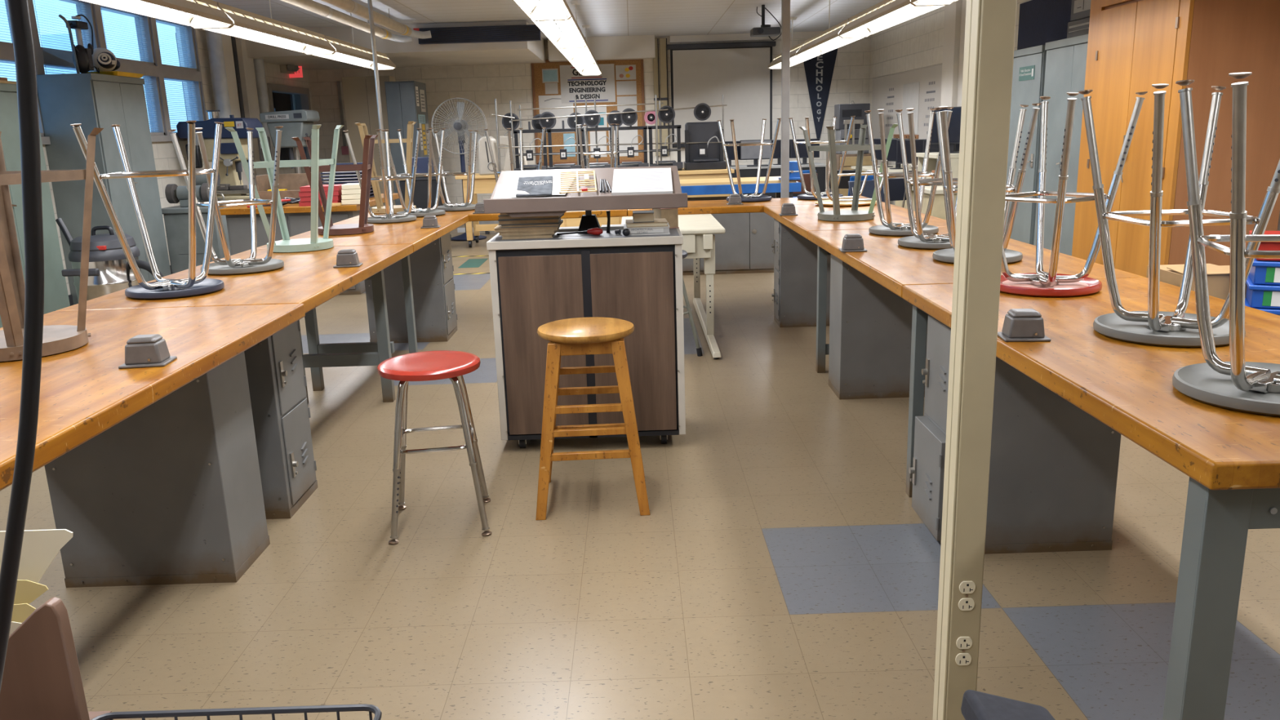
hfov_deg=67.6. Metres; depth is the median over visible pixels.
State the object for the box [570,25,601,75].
fluorescent light
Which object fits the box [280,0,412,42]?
ceiling pipe
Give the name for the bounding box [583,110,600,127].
spool
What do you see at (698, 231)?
desk
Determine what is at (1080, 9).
stereo receiver
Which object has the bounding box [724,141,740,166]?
computer monitor
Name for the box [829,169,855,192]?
chair
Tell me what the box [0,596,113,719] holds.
file organizer
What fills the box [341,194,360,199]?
block
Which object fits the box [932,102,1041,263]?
stool
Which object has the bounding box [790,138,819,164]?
computer monitor
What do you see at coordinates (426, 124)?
poster
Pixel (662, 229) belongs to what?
book
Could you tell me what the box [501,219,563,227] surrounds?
book
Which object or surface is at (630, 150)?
print
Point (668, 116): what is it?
spool
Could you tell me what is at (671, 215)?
block
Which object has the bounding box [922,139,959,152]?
computer monitor
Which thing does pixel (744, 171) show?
table
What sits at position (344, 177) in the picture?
tray stack
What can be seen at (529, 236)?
book
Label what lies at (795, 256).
locker
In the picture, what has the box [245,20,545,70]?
ceiling beam
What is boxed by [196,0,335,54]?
fluorescent light
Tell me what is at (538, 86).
cork board
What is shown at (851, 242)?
outlet box
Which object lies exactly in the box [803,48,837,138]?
pennant
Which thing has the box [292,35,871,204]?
wall
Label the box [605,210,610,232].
marker
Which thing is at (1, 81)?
plank
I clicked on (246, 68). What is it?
trim
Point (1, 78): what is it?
plank
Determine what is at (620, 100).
sheet
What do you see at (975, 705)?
chair
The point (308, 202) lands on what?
book
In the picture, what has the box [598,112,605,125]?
picture
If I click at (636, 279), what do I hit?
cart
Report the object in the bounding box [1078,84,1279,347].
stool
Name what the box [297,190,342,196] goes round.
book
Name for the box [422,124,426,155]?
poster
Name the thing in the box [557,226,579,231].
notepad
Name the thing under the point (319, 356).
frame
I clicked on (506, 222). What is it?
book
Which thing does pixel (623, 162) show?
print
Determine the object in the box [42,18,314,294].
wall
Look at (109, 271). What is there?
shop vacuum
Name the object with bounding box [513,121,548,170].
printer
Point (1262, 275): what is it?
tub
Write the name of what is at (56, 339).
stool
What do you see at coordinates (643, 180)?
paper stack
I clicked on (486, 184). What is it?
table
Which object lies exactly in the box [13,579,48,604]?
folder
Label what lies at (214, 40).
pipe
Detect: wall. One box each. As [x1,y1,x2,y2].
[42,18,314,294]
[175,33,293,159]
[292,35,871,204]
[868,0,1279,231]
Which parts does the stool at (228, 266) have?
leg, leg, seat, mount plate, leg, leg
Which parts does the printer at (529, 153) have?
spool arm, rail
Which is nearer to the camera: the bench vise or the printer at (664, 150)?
the bench vise
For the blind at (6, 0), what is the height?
1.170 m
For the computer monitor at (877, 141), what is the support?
on the table at (865, 168)
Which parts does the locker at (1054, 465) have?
door, door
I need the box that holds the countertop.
[678,167,734,174]
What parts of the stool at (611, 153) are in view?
leg, leg, leg, leg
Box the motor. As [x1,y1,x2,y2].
[92,47,120,71]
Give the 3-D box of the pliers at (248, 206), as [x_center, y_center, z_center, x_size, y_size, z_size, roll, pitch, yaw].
[-3.362,-1.360,8.439,0.192,0.022,0.078,-6,14,-17]
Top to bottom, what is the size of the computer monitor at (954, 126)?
0.450 m
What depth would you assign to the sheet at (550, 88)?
14.98 m
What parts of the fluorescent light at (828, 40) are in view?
hanger stem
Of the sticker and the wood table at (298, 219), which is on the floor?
the wood table at (298, 219)
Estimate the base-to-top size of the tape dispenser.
0.022 m
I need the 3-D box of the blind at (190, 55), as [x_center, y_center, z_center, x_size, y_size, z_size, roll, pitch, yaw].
[-5.161,-3.135,10.647,0.026,1.170,0.870,-2,14,0]
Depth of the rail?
13.01 m
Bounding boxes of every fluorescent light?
[79,0,233,28]
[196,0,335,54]
[303,13,395,70]
[513,0,572,20]
[529,0,586,48]
[555,0,595,64]
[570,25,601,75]
[768,17,816,69]
[795,0,870,56]
[838,0,953,37]
[911,0,958,5]
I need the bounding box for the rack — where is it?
[491,94,727,171]
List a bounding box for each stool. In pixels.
[0,127,103,362]
[70,120,224,299]
[167,125,284,275]
[225,124,343,253]
[291,134,377,235]
[342,128,421,223]
[355,120,416,213]
[377,350,491,544]
[381,128,445,217]
[425,129,478,211]
[484,127,546,182]
[535,316,649,519]
[576,123,619,168]
[682,249,702,356]
[717,118,781,202]
[788,115,855,199]
[799,124,897,221]
[810,151,883,206]
[864,106,953,235]
[894,108,958,249]
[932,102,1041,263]
[1000,91,1147,297]
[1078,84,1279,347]
[1172,71,1279,416]
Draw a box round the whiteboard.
[871,64,942,139]
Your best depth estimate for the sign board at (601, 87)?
14.97 m
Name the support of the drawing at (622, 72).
attached to the cork board at (538, 86)
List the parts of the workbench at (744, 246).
door, door, blue frame, door, leg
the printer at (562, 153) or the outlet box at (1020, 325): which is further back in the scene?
the printer at (562, 153)
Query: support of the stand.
on the floor
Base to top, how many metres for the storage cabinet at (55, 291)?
1.831 m
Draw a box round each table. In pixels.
[219,193,399,294]
[454,173,499,247]
[729,162,826,198]
[850,164,957,208]
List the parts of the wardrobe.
frame, door, door, door, frame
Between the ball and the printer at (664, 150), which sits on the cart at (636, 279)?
the ball
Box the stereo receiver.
[1070,0,1091,21]
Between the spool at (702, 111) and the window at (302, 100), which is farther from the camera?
the window at (302, 100)
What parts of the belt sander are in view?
motor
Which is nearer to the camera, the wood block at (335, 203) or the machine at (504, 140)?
the wood block at (335, 203)
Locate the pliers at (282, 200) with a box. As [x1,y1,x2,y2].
[280,199,298,201]
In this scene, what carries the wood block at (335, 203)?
on the wood table at (298, 219)
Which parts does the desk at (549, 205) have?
pedestal post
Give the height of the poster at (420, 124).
0.360 m
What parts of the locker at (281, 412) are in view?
door, door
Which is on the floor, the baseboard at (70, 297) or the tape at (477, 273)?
the tape at (477, 273)
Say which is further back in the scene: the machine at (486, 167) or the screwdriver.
the machine at (486, 167)
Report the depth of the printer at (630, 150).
10.35 m
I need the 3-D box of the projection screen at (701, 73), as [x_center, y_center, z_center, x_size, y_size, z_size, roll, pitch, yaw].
[1.278,-4.138,14.959,1.680,1.556,0.100,-2,14,0]
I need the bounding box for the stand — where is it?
[161,203,231,274]
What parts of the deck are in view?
trim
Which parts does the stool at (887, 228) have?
leg, leg, mount plate, seat, leg, leg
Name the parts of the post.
post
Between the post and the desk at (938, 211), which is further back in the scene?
the desk at (938, 211)
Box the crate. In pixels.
[255,173,309,204]
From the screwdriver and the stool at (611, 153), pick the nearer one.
the screwdriver
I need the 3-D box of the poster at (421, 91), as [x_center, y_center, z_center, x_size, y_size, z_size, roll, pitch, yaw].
[-3.054,-3.643,13.444,0.003,0.300,0.300,-2,14,0]
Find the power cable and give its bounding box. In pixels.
[0,0,44,691]
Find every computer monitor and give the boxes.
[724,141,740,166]
[739,139,772,164]
[772,139,790,164]
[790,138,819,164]
[873,137,897,167]
[885,138,909,168]
[896,139,923,171]
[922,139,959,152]
[930,106,961,153]
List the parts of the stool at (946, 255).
leg, leg, seat, leg, leg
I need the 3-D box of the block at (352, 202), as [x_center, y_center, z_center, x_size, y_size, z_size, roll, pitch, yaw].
[-2.534,-1.415,8.523,0.170,0.042,0.260,-1,14,3]
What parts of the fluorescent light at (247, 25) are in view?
hanger stem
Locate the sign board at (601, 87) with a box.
[560,63,615,103]
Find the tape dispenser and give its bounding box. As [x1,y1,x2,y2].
[614,229,621,235]
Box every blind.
[0,0,16,79]
[156,21,199,129]
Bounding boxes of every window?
[0,0,50,144]
[27,0,102,74]
[95,4,171,142]
[151,17,207,141]
[266,83,311,159]
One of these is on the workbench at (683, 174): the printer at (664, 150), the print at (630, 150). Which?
the printer at (664, 150)
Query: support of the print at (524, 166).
on the printer at (529, 153)
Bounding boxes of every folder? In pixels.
[0,528,73,582]
[8,621,22,635]
[11,603,35,622]
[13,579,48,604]
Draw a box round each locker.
[244,320,317,519]
[364,232,457,342]
[771,218,831,327]
[828,253,928,399]
[908,314,1121,554]
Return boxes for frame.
[297,254,417,402]
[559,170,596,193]
[815,245,831,373]
[905,305,928,497]
[1162,476,1279,719]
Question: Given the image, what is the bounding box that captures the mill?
[842,119,863,154]
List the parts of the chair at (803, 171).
backrest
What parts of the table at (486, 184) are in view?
leg, leg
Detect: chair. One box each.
[792,169,816,197]
[792,173,817,193]
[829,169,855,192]
[848,175,882,195]
[848,180,884,202]
[871,177,911,207]
[960,689,1055,719]
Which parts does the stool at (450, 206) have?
leg, leg, seat, leg, leg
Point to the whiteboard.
(887, 91)
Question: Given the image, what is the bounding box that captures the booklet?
[515,175,552,196]
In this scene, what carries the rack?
on the workbench at (683, 174)
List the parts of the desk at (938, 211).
drawer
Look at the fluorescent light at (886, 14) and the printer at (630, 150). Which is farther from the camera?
the printer at (630, 150)
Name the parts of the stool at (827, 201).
seat, foot rail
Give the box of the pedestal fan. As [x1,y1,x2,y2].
[431,97,487,240]
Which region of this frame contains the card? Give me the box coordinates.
[493,184,512,199]
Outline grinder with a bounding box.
[164,182,209,207]
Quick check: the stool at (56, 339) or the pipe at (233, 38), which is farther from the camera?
the pipe at (233, 38)
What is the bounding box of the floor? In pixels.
[0,222,1279,719]
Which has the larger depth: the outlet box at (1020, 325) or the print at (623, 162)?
the print at (623, 162)
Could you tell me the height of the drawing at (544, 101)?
0.570 m
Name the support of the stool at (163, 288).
on the workbench at (308, 278)
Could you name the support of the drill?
on the floor
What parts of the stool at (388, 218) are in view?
leg, leg, mount plate, leg, seat, leg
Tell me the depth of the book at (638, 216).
4.06 m
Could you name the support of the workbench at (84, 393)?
on the frame
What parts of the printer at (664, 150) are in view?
rail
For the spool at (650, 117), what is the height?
0.151 m
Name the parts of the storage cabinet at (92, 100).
rail, door, door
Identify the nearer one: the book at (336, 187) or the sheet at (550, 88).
the book at (336, 187)
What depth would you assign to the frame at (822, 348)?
5.32 m
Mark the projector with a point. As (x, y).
(766, 30)
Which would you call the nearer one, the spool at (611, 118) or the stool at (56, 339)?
the stool at (56, 339)
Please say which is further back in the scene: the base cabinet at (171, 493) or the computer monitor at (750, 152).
the computer monitor at (750, 152)
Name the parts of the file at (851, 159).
drawer, drawer, drawer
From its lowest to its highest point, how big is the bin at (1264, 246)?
0.098 m
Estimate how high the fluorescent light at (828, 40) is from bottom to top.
0.585 m
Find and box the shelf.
[915,151,959,177]
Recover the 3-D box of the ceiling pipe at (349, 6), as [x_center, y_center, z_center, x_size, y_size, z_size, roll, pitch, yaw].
[-2.669,-2.916,6.990,0.310,0.232,9.803,-2,14,0]
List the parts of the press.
name plate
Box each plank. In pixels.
[0,77,7,80]
[0,80,16,84]
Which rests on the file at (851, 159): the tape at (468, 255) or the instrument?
the instrument
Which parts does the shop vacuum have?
carry handle, tank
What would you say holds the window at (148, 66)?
in the wall at (165, 155)
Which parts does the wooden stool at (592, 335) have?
leg, leg, seat, seat rail, leg, leg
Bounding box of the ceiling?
[192,0,883,39]
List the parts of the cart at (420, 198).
gap rail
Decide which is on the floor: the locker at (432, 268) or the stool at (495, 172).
the locker at (432, 268)
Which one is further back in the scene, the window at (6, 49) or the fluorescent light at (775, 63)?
the fluorescent light at (775, 63)
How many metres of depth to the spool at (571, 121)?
10.39 m
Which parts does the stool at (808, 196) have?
leg, leg, seat, leg, leg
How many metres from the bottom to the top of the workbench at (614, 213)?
0.050 m
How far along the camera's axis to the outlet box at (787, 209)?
6.16 m
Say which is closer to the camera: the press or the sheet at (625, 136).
the press
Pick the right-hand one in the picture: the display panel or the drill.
the display panel
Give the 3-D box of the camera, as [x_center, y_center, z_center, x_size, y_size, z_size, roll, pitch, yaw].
[-4.777,-2.723,8.247,0.162,0.498,0.368,-2,14,0]
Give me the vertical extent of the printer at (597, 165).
0.560 m
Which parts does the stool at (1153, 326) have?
leg, leg, mount plate, seat, leg, leg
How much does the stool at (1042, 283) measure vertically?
0.638 m
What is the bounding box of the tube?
[58,14,79,73]
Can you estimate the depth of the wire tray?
0.96 m
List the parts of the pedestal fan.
blade, motor, blade, blade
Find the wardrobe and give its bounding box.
[1071,0,1279,277]
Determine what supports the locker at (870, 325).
on the floor
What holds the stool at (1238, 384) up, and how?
on the workbench at (1127, 387)
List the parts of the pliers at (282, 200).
handle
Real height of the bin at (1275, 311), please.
0.098 m
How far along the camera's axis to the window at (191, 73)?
10.94 m
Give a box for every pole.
[367,0,389,205]
[780,0,790,198]
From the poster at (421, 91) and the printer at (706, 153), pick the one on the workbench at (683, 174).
the printer at (706, 153)
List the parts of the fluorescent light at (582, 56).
hanger stem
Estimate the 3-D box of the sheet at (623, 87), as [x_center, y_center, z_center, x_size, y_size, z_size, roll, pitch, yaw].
[-0.211,-4.263,14.994,0.310,0.210,0.003,-2,14,0]
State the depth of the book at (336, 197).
8.38 m
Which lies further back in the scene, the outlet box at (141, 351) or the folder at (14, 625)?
the outlet box at (141, 351)
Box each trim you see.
[221,33,266,194]
[547,35,655,62]
[669,29,871,43]
[940,0,966,106]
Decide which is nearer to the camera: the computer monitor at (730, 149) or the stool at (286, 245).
the stool at (286, 245)
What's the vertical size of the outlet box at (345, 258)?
0.076 m
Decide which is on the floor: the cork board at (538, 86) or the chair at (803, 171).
the chair at (803, 171)
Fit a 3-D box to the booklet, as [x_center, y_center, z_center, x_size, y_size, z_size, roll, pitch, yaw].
[-0.441,-0.731,4.018,0.146,0.069,0.254,-2,14,-3]
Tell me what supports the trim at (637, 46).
attached to the wall at (482, 84)
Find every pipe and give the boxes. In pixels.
[204,30,231,118]
[231,35,248,162]
[253,58,275,174]
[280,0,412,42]
[320,0,431,38]
[653,38,660,155]
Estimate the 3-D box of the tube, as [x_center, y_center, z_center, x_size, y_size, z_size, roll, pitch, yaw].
[-4.798,-2.650,8.046,0.024,0.473,0.156,-2,14,0]
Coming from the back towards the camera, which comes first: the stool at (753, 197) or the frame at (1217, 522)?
the stool at (753, 197)
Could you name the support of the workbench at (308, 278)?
on the frame at (319, 356)
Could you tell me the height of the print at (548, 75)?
0.210 m
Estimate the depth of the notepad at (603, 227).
4.30 m
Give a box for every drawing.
[538,94,574,133]
[576,104,607,128]
[615,64,635,79]
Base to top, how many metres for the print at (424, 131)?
0.277 m
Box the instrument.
[834,101,870,154]
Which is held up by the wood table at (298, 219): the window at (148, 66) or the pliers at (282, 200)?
the pliers at (282, 200)
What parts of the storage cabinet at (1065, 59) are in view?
door, rail, door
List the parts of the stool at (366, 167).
leg, leg, leg, leg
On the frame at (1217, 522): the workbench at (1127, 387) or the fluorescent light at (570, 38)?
the workbench at (1127, 387)
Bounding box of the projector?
[750,4,781,40]
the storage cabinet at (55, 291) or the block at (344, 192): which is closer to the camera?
the storage cabinet at (55, 291)
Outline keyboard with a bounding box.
[746,164,768,166]
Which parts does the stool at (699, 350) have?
seat, leg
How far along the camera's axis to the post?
1.89 m
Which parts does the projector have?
mount plate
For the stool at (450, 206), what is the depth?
7.39 m
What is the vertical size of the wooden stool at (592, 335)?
0.672 m
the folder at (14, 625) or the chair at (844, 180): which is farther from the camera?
the chair at (844, 180)
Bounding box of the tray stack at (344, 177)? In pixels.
[320,162,374,197]
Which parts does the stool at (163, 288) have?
leg, leg, mount plate, seat, leg, leg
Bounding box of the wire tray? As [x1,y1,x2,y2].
[90,703,382,719]
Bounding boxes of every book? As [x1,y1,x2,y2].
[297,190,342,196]
[298,200,341,206]
[299,184,342,191]
[299,195,342,201]
[493,224,559,232]
[497,213,564,220]
[497,217,560,225]
[497,228,559,235]
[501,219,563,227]
[501,234,554,239]
[623,222,670,235]
[625,217,667,227]
[632,210,653,222]
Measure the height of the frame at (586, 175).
0.077 m
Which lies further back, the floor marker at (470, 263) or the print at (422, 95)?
the print at (422, 95)
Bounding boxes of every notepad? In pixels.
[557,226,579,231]
[600,224,624,230]
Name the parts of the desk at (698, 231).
drawer, panel, leg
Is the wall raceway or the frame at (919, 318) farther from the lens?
the wall raceway
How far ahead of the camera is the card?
3.99 m
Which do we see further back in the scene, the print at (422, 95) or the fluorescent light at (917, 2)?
the print at (422, 95)
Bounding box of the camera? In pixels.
[66,14,99,73]
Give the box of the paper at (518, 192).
[515,190,529,194]
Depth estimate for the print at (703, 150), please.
10.39 m
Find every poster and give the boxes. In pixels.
[415,86,419,106]
[417,114,425,123]
[418,123,423,150]
[419,89,426,111]
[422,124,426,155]
[425,123,428,155]
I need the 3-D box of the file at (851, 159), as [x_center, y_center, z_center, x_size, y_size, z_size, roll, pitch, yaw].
[3.120,-2.546,14.015,0.560,0.930,0.612,-2,14,0]
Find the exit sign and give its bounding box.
[280,64,302,77]
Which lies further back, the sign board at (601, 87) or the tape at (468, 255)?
the sign board at (601, 87)
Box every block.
[321,202,342,205]
[341,182,360,189]
[341,189,360,195]
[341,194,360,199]
[341,199,369,204]
[652,208,679,228]
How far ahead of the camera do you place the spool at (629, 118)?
10.29 m
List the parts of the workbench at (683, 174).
door, door, drawer, door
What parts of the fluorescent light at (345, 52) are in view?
hanger stem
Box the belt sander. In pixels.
[195,168,225,201]
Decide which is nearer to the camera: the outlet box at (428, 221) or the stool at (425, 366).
the stool at (425, 366)
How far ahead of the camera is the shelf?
9.59 m
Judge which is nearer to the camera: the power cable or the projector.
the power cable
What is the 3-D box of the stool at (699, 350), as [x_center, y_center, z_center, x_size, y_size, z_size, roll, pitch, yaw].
[0.140,-0.351,5.924,0.378,0.638,0.380,-6,14,-18]
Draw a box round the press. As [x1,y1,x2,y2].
[257,109,319,173]
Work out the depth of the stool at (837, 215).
5.71 m
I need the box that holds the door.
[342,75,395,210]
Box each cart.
[397,171,448,208]
[486,227,685,448]
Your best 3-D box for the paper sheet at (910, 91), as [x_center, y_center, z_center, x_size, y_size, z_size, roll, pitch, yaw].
[3.624,-3.371,12.825,0.003,0.660,0.750,-2,14,0]
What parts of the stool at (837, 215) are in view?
leg, leg, leg, leg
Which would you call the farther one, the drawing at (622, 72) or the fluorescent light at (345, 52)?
the drawing at (622, 72)
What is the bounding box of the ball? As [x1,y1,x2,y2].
[622,228,630,235]
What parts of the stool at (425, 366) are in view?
leg, leg, seat, leg, leg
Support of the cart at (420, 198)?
on the floor
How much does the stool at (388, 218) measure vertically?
0.623 m
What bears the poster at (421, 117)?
attached to the storage cabinet at (401, 98)
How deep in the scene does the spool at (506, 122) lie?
10.31 m
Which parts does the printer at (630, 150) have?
rail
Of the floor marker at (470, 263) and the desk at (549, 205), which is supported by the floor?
the floor marker at (470, 263)
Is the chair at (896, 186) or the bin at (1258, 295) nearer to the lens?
the bin at (1258, 295)
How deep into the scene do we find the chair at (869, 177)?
10.49 m
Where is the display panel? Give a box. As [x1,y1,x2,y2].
[1017,0,1071,49]
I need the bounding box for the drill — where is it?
[176,110,262,203]
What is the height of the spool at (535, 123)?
0.184 m
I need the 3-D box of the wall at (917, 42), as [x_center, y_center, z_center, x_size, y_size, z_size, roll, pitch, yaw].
[3.810,-1.655,6.322,0.200,2.760,18.200,-2,14,0]
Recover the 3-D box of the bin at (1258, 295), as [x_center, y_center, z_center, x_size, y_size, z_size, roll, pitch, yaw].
[2.843,-0.278,4.038,0.490,0.098,0.290,5,15,27]
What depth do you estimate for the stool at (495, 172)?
7.32 m
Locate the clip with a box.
[581,187,587,191]
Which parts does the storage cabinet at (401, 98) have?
door, door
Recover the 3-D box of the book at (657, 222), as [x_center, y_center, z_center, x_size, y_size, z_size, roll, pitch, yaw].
[0.028,-0.593,4.136,0.175,0.018,0.180,-2,14,-2]
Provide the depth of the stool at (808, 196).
7.41 m
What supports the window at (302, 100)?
in the wall at (165, 155)
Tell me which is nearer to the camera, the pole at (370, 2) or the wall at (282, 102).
the pole at (370, 2)
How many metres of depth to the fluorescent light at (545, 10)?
7.06 m
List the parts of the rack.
rail, rail, rail, rail, rail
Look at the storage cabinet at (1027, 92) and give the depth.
7.92 m
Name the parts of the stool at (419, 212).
leg, leg, seat, leg, leg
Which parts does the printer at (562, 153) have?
rail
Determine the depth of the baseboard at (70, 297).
8.44 m
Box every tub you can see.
[1248,266,1279,284]
[1255,242,1279,261]
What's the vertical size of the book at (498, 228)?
0.016 m
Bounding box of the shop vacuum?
[55,217,164,301]
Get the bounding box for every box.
[118,333,177,368]
[333,248,362,267]
[404,156,434,173]
[420,215,440,228]
[472,202,484,213]
[726,194,742,204]
[778,203,797,216]
[839,233,866,252]
[997,308,1051,342]
[1146,263,1248,299]
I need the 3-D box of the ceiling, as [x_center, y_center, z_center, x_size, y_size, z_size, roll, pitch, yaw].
[-0.715,-2.905,5.980,9.370,0.100,18.800,-2,14,0]
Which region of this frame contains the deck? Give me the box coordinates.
[1066,17,1089,38]
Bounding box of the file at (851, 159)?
[829,152,877,195]
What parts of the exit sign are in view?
sign panel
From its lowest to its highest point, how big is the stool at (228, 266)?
0.631 m
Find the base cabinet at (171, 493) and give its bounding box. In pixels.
[44,351,270,587]
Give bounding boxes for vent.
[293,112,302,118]
[413,24,541,44]
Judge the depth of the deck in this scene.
7.09 m
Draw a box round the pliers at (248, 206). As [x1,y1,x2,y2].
[247,204,271,208]
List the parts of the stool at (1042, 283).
leg, leg, mount plate, seat, leg, leg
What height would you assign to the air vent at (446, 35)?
0.190 m
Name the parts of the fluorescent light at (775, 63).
hanger stem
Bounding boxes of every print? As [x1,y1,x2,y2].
[420,93,425,108]
[422,129,426,150]
[523,164,538,167]
[542,68,558,83]
[589,162,608,164]
[622,161,641,164]
[626,146,634,157]
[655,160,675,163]
[661,146,667,156]
[692,144,719,161]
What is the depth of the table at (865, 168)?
11.31 m
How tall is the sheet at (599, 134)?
0.400 m
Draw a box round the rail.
[893,134,918,138]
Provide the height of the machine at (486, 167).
0.460 m
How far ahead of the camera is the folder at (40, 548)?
0.99 m
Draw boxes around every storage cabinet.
[0,83,70,328]
[36,72,170,305]
[384,80,429,204]
[1003,44,1047,244]
[1033,34,1088,256]
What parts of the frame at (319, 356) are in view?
leg, leg, leg, leg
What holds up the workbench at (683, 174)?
on the floor
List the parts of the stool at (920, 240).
leg, leg, seat, mount plate, leg, leg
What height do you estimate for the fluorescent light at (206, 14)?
0.585 m
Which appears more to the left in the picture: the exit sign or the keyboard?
the exit sign
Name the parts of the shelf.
panel, panel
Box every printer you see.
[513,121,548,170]
[546,120,581,169]
[580,124,614,168]
[613,125,648,167]
[648,122,683,170]
[683,121,726,170]
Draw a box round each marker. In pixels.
[458,258,488,267]
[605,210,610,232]
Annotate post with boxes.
[932,0,1017,719]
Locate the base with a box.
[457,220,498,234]
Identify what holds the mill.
on the file at (851, 159)
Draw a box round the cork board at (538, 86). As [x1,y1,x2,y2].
[530,58,644,165]
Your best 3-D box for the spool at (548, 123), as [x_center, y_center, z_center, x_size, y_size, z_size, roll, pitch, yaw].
[-0.997,-2.584,10.324,0.184,0.184,0.100,-2,14,0]
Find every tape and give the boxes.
[452,255,488,257]
[453,272,489,275]
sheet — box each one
[511,174,546,198]
[544,83,558,93]
[551,173,576,195]
[563,133,575,156]
[589,131,607,157]
[608,120,638,156]
[616,80,636,95]
[617,96,636,111]
[902,81,919,133]
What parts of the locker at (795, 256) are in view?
door, door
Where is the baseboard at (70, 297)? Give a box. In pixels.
[68,265,172,306]
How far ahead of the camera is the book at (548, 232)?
4.04 m
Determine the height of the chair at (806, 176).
0.824 m
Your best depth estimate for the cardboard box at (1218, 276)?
4.30 m
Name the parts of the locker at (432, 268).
door, door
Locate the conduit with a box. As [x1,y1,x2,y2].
[337,81,348,155]
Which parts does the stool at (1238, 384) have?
seat, leg, leg, mount plate, leg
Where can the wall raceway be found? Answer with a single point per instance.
(663, 42)
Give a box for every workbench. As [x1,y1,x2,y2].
[0,303,305,490]
[55,244,413,313]
[257,214,468,252]
[349,209,627,221]
[560,167,734,226]
[627,195,876,216]
[680,176,801,275]
[764,201,946,239]
[808,226,1145,297]
[902,277,1279,490]
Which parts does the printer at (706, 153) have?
rail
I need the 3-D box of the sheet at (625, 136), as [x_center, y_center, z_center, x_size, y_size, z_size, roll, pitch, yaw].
[-0.265,-3.557,15.164,0.460,0.640,0.003,-2,14,0]
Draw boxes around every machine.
[478,136,499,175]
[499,132,527,170]
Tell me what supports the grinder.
on the stand
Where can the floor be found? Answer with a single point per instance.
(782, 565)
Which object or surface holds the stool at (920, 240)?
on the workbench at (891, 265)
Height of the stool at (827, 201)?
0.410 m
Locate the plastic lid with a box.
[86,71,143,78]
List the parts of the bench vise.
plate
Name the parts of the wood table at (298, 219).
door, cord coil, door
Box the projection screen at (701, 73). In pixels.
[666,41,776,147]
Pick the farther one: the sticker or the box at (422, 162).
the box at (422, 162)
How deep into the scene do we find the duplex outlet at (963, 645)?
2.04 m
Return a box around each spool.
[502,112,519,130]
[531,114,542,129]
[538,111,555,128]
[567,112,584,128]
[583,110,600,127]
[606,110,622,127]
[620,108,637,125]
[644,111,657,124]
[657,105,675,123]
[693,102,711,120]
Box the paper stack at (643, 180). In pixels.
[611,168,672,195]
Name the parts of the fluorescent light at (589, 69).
hanger stem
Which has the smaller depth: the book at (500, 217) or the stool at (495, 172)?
the book at (500, 217)
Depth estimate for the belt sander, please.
9.59 m
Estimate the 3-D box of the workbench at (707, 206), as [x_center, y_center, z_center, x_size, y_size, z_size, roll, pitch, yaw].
[0.844,-1.186,7.346,1.876,0.050,0.696,-2,14,0]
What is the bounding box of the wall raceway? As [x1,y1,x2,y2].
[659,38,669,155]
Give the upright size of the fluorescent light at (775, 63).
0.585 m
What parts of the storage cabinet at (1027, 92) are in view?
rail, handle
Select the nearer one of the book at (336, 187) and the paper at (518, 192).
the paper at (518, 192)
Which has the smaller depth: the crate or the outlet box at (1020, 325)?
the outlet box at (1020, 325)
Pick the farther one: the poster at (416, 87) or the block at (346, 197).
the poster at (416, 87)
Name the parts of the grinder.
motor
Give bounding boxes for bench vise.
[778,160,800,180]
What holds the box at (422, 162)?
on the cart at (420, 198)
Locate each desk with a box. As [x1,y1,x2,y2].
[483,165,687,233]
[621,212,725,359]
[911,185,957,219]
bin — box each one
[1244,297,1279,315]
[1245,275,1279,309]
[1248,230,1279,261]
[1248,257,1279,284]
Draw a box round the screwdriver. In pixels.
[556,227,603,235]
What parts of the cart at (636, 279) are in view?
panel, door, door, panel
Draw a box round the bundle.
[600,178,611,192]
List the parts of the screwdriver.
handle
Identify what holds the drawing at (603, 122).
attached to the cork board at (538, 86)
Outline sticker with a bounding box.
[1018,65,1035,80]
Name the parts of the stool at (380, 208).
leg, leg, leg, leg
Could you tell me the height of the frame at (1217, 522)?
0.746 m
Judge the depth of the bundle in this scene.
3.97 m
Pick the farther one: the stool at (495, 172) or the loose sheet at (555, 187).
the stool at (495, 172)
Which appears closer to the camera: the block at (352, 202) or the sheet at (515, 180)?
the sheet at (515, 180)
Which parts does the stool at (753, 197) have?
leg, leg, seat, leg, leg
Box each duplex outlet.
[955,636,972,665]
[958,581,975,610]
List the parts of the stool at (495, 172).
leg, leg, leg, leg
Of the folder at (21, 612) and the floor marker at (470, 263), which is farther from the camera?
the floor marker at (470, 263)
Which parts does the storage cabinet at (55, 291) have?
rail, door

